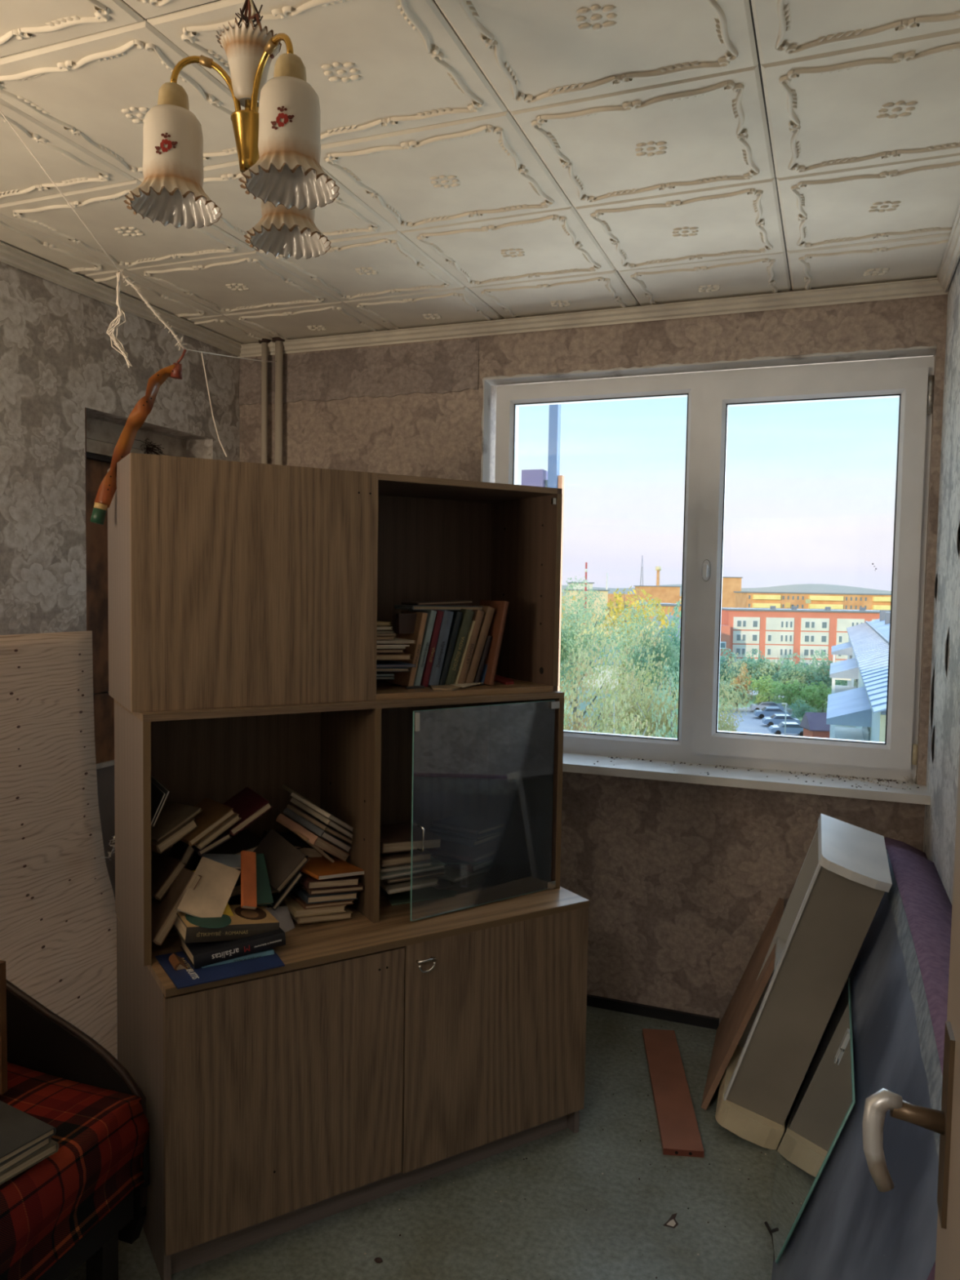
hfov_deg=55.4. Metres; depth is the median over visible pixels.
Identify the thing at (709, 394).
window
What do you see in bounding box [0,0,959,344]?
ceiling
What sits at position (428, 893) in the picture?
book
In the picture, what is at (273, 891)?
book
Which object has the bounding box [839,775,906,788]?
thread
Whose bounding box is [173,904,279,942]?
book
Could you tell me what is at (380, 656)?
book
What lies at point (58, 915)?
plywood sheet
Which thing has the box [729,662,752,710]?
tree
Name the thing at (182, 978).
magazine
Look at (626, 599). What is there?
house
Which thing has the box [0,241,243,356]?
trim
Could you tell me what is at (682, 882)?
wall
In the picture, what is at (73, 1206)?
sofa
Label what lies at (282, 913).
paper sheet
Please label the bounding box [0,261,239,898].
wall
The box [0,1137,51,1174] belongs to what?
book
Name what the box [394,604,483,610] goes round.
book
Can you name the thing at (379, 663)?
book
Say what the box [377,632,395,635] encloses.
book
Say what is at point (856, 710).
building
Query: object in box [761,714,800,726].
car
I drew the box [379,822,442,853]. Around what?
book
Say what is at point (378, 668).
book
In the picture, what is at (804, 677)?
tree
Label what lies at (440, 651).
book
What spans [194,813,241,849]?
book
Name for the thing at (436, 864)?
book
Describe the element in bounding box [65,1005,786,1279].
floor
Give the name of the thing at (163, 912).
book
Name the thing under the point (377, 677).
book
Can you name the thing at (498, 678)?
booklet
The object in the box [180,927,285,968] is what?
book
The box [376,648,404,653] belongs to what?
book
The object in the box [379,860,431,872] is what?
book
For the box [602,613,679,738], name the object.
tree
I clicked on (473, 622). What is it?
book
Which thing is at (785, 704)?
street lamp
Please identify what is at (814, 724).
shed
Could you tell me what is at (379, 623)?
book
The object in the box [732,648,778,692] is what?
tree
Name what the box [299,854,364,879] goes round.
book
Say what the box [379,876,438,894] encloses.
book
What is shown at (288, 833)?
book
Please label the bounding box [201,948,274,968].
book
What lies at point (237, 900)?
book
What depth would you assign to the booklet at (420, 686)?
2.47 m
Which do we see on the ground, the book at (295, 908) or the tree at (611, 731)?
the tree at (611, 731)
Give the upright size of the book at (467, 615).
0.214 m
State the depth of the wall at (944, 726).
2.57 m
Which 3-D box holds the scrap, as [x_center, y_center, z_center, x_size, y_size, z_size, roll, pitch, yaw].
[-1.196,0.669,2.986,0.054,0.103,0.105,-2,4,-39]
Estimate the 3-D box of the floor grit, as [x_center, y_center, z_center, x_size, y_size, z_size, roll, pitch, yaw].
[0.173,1.408,2.099,0.852,0.001,2.394,2,3,21]
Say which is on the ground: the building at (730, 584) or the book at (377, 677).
the building at (730, 584)
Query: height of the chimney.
24.379 m
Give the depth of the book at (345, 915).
2.31 m
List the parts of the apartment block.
pane, pane, pane, pane, wall panel, wall panel, wall panel, wall panel, pane, pane, wall panel, wall panel, wall panel, wall panel, pane, pane, pane, wall panel, wall panel, wall panel, wall panel, pane, pane, wall panel, wall panel, wall panel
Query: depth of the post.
5.18 m
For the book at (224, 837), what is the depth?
2.21 m
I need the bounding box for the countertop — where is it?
[116,875,588,997]
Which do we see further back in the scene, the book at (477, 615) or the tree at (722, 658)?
the tree at (722, 658)
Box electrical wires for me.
[0,110,276,524]
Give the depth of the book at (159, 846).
2.17 m
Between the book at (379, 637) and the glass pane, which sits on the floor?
the glass pane
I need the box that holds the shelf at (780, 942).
[773,936,786,971]
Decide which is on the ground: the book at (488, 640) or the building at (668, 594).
the building at (668, 594)
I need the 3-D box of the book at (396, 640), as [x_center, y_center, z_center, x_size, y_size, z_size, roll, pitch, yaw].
[-0.269,0.001,2.470,0.132,0.008,0.160,0,3,-30]
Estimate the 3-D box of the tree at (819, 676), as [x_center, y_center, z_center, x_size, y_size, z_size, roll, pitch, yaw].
[50.467,5.568,134.460,7.942,8.431,7.170,2,3,21]
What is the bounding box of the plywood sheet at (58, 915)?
[0,631,117,1059]
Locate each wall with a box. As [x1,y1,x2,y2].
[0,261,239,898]
[239,277,947,1023]
[923,257,959,905]
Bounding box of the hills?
[561,583,891,596]
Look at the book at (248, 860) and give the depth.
2.19 m
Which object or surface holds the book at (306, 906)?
on the book at (295, 908)
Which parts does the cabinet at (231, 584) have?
panel, door, panel, panel, panel, panel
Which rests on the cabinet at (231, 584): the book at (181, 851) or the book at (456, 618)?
the book at (456, 618)
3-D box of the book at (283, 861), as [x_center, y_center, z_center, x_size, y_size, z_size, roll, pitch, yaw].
[-0.519,0.560,2.325,0.168,0.130,0.087,4,4,42]
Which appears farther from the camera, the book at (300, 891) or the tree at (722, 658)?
the tree at (722, 658)
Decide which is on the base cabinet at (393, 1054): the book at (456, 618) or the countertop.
the countertop
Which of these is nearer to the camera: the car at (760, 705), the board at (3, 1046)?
the board at (3, 1046)
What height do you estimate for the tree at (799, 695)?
4.489 m
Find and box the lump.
[373,1257,382,1263]
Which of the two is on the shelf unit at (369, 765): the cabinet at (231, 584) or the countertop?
the cabinet at (231, 584)
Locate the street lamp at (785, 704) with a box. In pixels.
[781,702,786,735]
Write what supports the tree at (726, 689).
on the ground
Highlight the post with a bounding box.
[521,404,564,691]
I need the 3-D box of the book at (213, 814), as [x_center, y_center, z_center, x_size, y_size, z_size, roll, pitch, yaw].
[-0.697,0.449,2.269,0.117,0.088,0.194,-1,4,-36]
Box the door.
[862,748,959,1279]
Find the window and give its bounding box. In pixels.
[494,355,934,804]
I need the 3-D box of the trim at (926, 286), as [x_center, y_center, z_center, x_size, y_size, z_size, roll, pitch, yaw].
[0.223,-1.140,3.291,2.626,0.046,0.036,2,3,21]
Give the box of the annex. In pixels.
[720,624,730,666]
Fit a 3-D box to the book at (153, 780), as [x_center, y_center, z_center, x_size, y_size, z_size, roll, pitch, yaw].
[-0.789,0.385,2.198,0.038,0.079,0.200,-1,4,-31]
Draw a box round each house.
[607,597,634,604]
[608,593,634,597]
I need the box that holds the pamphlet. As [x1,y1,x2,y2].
[429,684,461,689]
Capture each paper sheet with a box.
[265,905,294,932]
[444,682,484,687]
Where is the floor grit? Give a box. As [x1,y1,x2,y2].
[364,1017,766,1279]
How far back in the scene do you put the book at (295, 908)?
2.30 m
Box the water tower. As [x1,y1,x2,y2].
[655,566,661,586]
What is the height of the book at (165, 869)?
0.104 m
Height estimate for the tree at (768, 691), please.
5.066 m
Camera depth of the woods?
296.73 m
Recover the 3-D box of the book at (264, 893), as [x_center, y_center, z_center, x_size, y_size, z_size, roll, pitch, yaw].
[-0.542,0.589,2.246,0.042,0.104,0.110,-1,4,-27]
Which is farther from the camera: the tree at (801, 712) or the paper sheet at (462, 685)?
the tree at (801, 712)
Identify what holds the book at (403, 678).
on the cabinet at (231, 584)
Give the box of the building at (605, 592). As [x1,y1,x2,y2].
[564,589,609,622]
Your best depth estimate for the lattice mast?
900.71 m
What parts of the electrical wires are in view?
flypaper strip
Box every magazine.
[155,948,284,989]
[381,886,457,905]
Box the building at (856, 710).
[826,609,890,742]
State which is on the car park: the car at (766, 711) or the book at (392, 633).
the car at (766, 711)
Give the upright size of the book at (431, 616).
0.212 m
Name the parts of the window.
frame, lever, handle, sill, sash, frame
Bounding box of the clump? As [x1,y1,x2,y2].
[903,773,917,782]
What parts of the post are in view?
post, rail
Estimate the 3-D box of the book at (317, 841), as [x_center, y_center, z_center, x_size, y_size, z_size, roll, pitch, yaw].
[-0.441,0.525,2.422,0.171,0.136,0.148,3,4,37]
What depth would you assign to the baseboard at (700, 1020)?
3.26 m
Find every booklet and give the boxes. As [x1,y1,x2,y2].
[405,684,424,688]
[494,674,513,684]
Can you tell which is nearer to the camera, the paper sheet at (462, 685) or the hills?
the paper sheet at (462, 685)
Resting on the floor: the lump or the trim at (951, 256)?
the lump
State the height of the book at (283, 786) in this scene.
0.060 m
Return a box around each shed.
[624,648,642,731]
[800,711,830,737]
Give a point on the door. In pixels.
(946, 1122)
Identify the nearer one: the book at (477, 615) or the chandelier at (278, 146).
the chandelier at (278, 146)
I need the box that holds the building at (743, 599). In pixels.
[733,591,891,610]
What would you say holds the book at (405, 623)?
on the book at (396, 640)
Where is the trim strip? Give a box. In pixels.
[764,1221,774,1260]
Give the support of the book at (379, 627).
on the book at (381, 631)
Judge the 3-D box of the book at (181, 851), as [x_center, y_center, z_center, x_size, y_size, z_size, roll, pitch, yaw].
[-0.763,0.547,2.322,0.064,0.099,0.133,-1,4,-28]
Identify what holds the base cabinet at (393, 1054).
on the floor
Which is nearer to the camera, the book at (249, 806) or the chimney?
the book at (249, 806)
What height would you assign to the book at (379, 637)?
0.009 m
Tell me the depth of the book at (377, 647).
2.40 m
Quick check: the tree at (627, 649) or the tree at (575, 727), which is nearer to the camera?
the tree at (575, 727)
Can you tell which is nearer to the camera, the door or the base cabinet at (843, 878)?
the door
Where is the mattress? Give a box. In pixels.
[771,836,951,1279]
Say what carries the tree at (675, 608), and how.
on the ground
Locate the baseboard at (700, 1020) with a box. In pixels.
[586,994,719,1029]
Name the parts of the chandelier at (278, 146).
lamp shade, arm, stem, lamp shade, arm, lamp shade, lamp shade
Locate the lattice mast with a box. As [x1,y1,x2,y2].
[640,555,643,585]
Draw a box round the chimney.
[583,562,587,624]
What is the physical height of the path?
0.130 m
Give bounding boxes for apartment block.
[720,605,879,670]
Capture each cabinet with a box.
[106,452,562,712]
[116,875,589,1279]
[715,813,892,1150]
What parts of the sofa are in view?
seat, leg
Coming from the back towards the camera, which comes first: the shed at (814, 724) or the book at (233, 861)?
the shed at (814, 724)
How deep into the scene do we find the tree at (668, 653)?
86.95 m
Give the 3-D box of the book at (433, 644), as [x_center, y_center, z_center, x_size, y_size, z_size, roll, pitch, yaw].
[-0.163,0.020,2.564,0.063,0.211,0.144,-1,4,-30]
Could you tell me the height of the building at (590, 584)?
19.303 m
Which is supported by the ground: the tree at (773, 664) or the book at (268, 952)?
the tree at (773, 664)
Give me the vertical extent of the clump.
0.028 m
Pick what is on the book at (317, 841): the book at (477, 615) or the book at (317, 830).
the book at (317, 830)
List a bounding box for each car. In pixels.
[749,701,783,710]
[753,706,789,719]
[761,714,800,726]
[768,721,803,736]
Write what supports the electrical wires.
hanging from the ceiling
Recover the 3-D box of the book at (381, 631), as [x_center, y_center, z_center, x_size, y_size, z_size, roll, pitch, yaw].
[-0.296,-0.025,2.453,0.069,0.005,0.160,-1,4,-30]
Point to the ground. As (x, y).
(777, 700)
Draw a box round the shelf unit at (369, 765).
[114,691,564,965]
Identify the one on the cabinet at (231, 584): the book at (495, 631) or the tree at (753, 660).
the book at (495, 631)
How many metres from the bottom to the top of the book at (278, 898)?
0.108 m
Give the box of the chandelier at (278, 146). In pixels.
[123,0,339,259]
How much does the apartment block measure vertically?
13.915 m
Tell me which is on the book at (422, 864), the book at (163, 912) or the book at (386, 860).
the book at (386, 860)
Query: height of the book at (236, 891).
0.049 m
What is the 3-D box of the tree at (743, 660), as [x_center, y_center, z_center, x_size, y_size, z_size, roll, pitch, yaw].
[43.086,5.574,147.465,7.826,6.699,9.392,2,3,21]
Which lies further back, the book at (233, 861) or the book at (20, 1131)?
the book at (233, 861)
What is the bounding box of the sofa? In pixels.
[0,978,149,1279]
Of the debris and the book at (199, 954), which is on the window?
the debris
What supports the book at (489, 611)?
on the cabinet at (231, 584)
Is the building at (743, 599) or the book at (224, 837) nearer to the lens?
the book at (224, 837)
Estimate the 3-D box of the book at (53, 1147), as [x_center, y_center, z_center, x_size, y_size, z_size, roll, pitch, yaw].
[-0.963,0.973,1.685,0.200,0.018,0.273,3,4,30]
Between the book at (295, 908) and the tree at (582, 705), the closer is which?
the book at (295, 908)
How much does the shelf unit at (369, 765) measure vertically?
0.563 m
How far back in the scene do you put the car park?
116.03 m
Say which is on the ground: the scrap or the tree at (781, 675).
the tree at (781, 675)
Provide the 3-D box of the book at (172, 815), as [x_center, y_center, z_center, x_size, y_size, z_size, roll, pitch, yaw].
[-0.781,0.448,2.260,0.113,0.084,0.196,-2,4,-41]
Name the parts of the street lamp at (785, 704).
post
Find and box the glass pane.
[770,977,855,1263]
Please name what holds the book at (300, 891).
on the book at (306, 906)
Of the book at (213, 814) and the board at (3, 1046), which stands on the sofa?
the board at (3, 1046)
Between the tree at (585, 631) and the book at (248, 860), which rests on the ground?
the tree at (585, 631)
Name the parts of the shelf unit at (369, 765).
panel, panel, panel, door pull, pane, panel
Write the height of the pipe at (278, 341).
2.509 m
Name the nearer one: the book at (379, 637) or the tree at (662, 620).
the book at (379, 637)
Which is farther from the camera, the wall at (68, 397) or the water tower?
the water tower
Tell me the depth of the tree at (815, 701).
127.50 m
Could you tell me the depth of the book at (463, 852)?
2.59 m
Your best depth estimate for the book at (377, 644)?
2.42 m
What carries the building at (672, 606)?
on the ground
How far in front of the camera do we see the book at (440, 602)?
2.58 m
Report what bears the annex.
on the ground
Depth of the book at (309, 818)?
2.38 m
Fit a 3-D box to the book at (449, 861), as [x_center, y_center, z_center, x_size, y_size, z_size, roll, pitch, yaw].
[-0.024,0.625,2.661,0.180,0.020,0.227,4,4,37]
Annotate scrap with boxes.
[101,835,115,857]
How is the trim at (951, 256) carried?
attached to the wall at (944, 726)
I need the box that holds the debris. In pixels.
[593,756,920,789]
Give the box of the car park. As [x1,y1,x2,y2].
[720,702,799,736]
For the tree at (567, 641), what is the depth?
71.36 m
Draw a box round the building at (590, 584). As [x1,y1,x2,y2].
[566,582,594,589]
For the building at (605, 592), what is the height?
16.713 m
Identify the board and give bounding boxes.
[0,960,7,1094]
[642,1028,704,1157]
[701,897,784,1110]
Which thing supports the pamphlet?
on the cabinet at (231, 584)
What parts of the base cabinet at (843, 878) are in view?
plate, panel, panel, plate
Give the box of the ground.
[559,661,845,730]
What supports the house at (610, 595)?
on the ground
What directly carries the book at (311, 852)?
on the book at (318, 868)
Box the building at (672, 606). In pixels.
[638,602,681,670]
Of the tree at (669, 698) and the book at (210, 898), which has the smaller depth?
the book at (210, 898)
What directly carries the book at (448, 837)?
on the book at (463, 852)
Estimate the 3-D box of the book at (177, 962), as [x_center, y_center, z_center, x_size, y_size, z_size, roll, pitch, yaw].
[-0.668,0.725,2.036,0.037,0.036,0.060,-1,4,-31]
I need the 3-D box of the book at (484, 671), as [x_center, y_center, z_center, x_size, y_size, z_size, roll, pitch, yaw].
[-0.004,0.049,2.658,0.058,0.147,0.141,-1,4,-30]
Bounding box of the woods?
[560,588,810,632]
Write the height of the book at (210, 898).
0.127 m
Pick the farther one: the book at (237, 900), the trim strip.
the book at (237, 900)
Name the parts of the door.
lever, lever stem, handle plate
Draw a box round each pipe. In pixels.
[258,338,271,463]
[271,337,284,465]
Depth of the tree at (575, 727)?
45.68 m
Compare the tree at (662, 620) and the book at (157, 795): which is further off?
the tree at (662, 620)
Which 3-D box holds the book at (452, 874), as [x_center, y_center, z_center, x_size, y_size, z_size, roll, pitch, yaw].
[-0.055,0.650,2.636,0.170,0.012,0.241,4,3,41]
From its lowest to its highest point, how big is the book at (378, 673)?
0.006 m
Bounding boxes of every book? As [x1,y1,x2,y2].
[0,1100,56,1164]
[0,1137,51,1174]
[0,1139,58,1184]
[151,775,168,826]
[151,781,165,826]
[151,801,201,841]
[151,817,198,853]
[151,853,186,900]
[151,866,202,945]
[167,840,194,867]
[168,953,187,970]
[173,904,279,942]
[177,856,240,917]
[180,797,235,846]
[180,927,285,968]
[191,830,231,855]
[192,829,261,862]
[192,869,233,915]
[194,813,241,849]
[200,853,240,869]
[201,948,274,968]
[222,786,272,835]
[227,895,273,907]
[229,869,240,897]
[240,850,257,909]
[252,828,309,893]
[255,853,273,906]
[257,832,308,857]
[262,830,323,857]
[270,886,276,893]
[271,871,302,910]
[271,892,346,917]
[275,813,350,862]
[279,903,352,924]
[281,784,319,808]
[283,807,351,853]
[286,804,352,844]
[288,889,353,909]
[290,792,353,831]
[290,797,353,839]
[290,830,334,862]
[291,883,358,903]
[296,881,364,895]
[297,871,359,889]
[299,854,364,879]
[376,637,415,643]
[376,643,409,646]
[376,646,405,648]
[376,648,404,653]
[376,653,411,660]
[376,660,416,666]
[376,666,409,671]
[376,671,394,675]
[376,675,394,679]
[377,621,390,625]
[377,625,392,630]
[377,629,393,633]
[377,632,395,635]
[377,635,395,639]
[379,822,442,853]
[379,849,431,866]
[379,855,445,879]
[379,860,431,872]
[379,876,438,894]
[383,868,445,883]
[386,610,427,686]
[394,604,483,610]
[395,613,417,634]
[400,600,473,604]
[408,609,436,685]
[420,609,444,687]
[426,840,476,862]
[427,609,453,685]
[429,830,479,847]
[430,852,471,871]
[435,865,466,882]
[438,610,462,684]
[444,608,474,684]
[453,620,475,684]
[457,608,484,684]
[464,604,494,683]
[473,635,492,684]
[479,600,509,685]
[479,663,487,684]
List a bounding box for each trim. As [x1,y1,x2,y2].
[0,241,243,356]
[238,277,948,357]
[936,204,959,293]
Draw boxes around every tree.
[560,576,639,730]
[560,603,679,737]
[560,651,602,732]
[563,623,657,737]
[568,644,621,732]
[586,586,675,703]
[594,595,680,729]
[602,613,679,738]
[621,660,719,738]
[640,600,681,718]
[717,652,750,732]
[718,679,750,707]
[719,648,747,684]
[724,657,770,693]
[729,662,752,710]
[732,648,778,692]
[743,675,795,706]
[748,653,799,697]
[769,653,808,685]
[772,679,826,709]
[783,658,830,703]
[788,699,817,719]
[795,648,847,693]
[796,680,831,711]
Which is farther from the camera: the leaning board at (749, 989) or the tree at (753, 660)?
the tree at (753, 660)
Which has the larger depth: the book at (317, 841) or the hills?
the hills
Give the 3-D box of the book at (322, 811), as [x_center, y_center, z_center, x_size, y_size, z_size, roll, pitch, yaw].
[-0.410,0.464,2.433,0.166,0.119,0.133,3,4,37]
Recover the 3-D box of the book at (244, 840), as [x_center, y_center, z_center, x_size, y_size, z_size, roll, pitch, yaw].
[-0.660,0.553,2.398,0.153,0.059,0.155,-1,4,-31]
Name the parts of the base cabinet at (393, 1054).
panel, door, ring pull, door, panel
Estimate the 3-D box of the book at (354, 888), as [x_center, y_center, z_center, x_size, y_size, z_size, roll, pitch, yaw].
[-0.410,0.630,2.398,0.148,0.022,0.190,-1,4,-31]
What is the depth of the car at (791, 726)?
105.55 m
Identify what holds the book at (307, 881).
on the book at (354, 888)
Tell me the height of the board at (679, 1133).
0.018 m
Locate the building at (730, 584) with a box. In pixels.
[721,576,742,607]
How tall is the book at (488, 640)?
0.140 m
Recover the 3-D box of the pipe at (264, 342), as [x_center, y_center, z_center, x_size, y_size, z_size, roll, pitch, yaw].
[-0.891,0.040,3.762,0.047,2.509,0.047,2,3,21]
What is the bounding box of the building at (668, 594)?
[633,585,681,609]
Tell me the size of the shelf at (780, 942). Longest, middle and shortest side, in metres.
0.246 x 0.136 x 0.012 m
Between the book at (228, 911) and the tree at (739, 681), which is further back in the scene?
the tree at (739, 681)
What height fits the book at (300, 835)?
0.117 m
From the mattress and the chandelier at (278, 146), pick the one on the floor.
the mattress
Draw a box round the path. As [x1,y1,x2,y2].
[746,689,783,697]
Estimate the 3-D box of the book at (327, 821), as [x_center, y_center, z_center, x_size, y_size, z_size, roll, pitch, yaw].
[-0.413,0.479,2.432,0.167,0.122,0.129,3,4,37]
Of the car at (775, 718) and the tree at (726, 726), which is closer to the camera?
the tree at (726, 726)

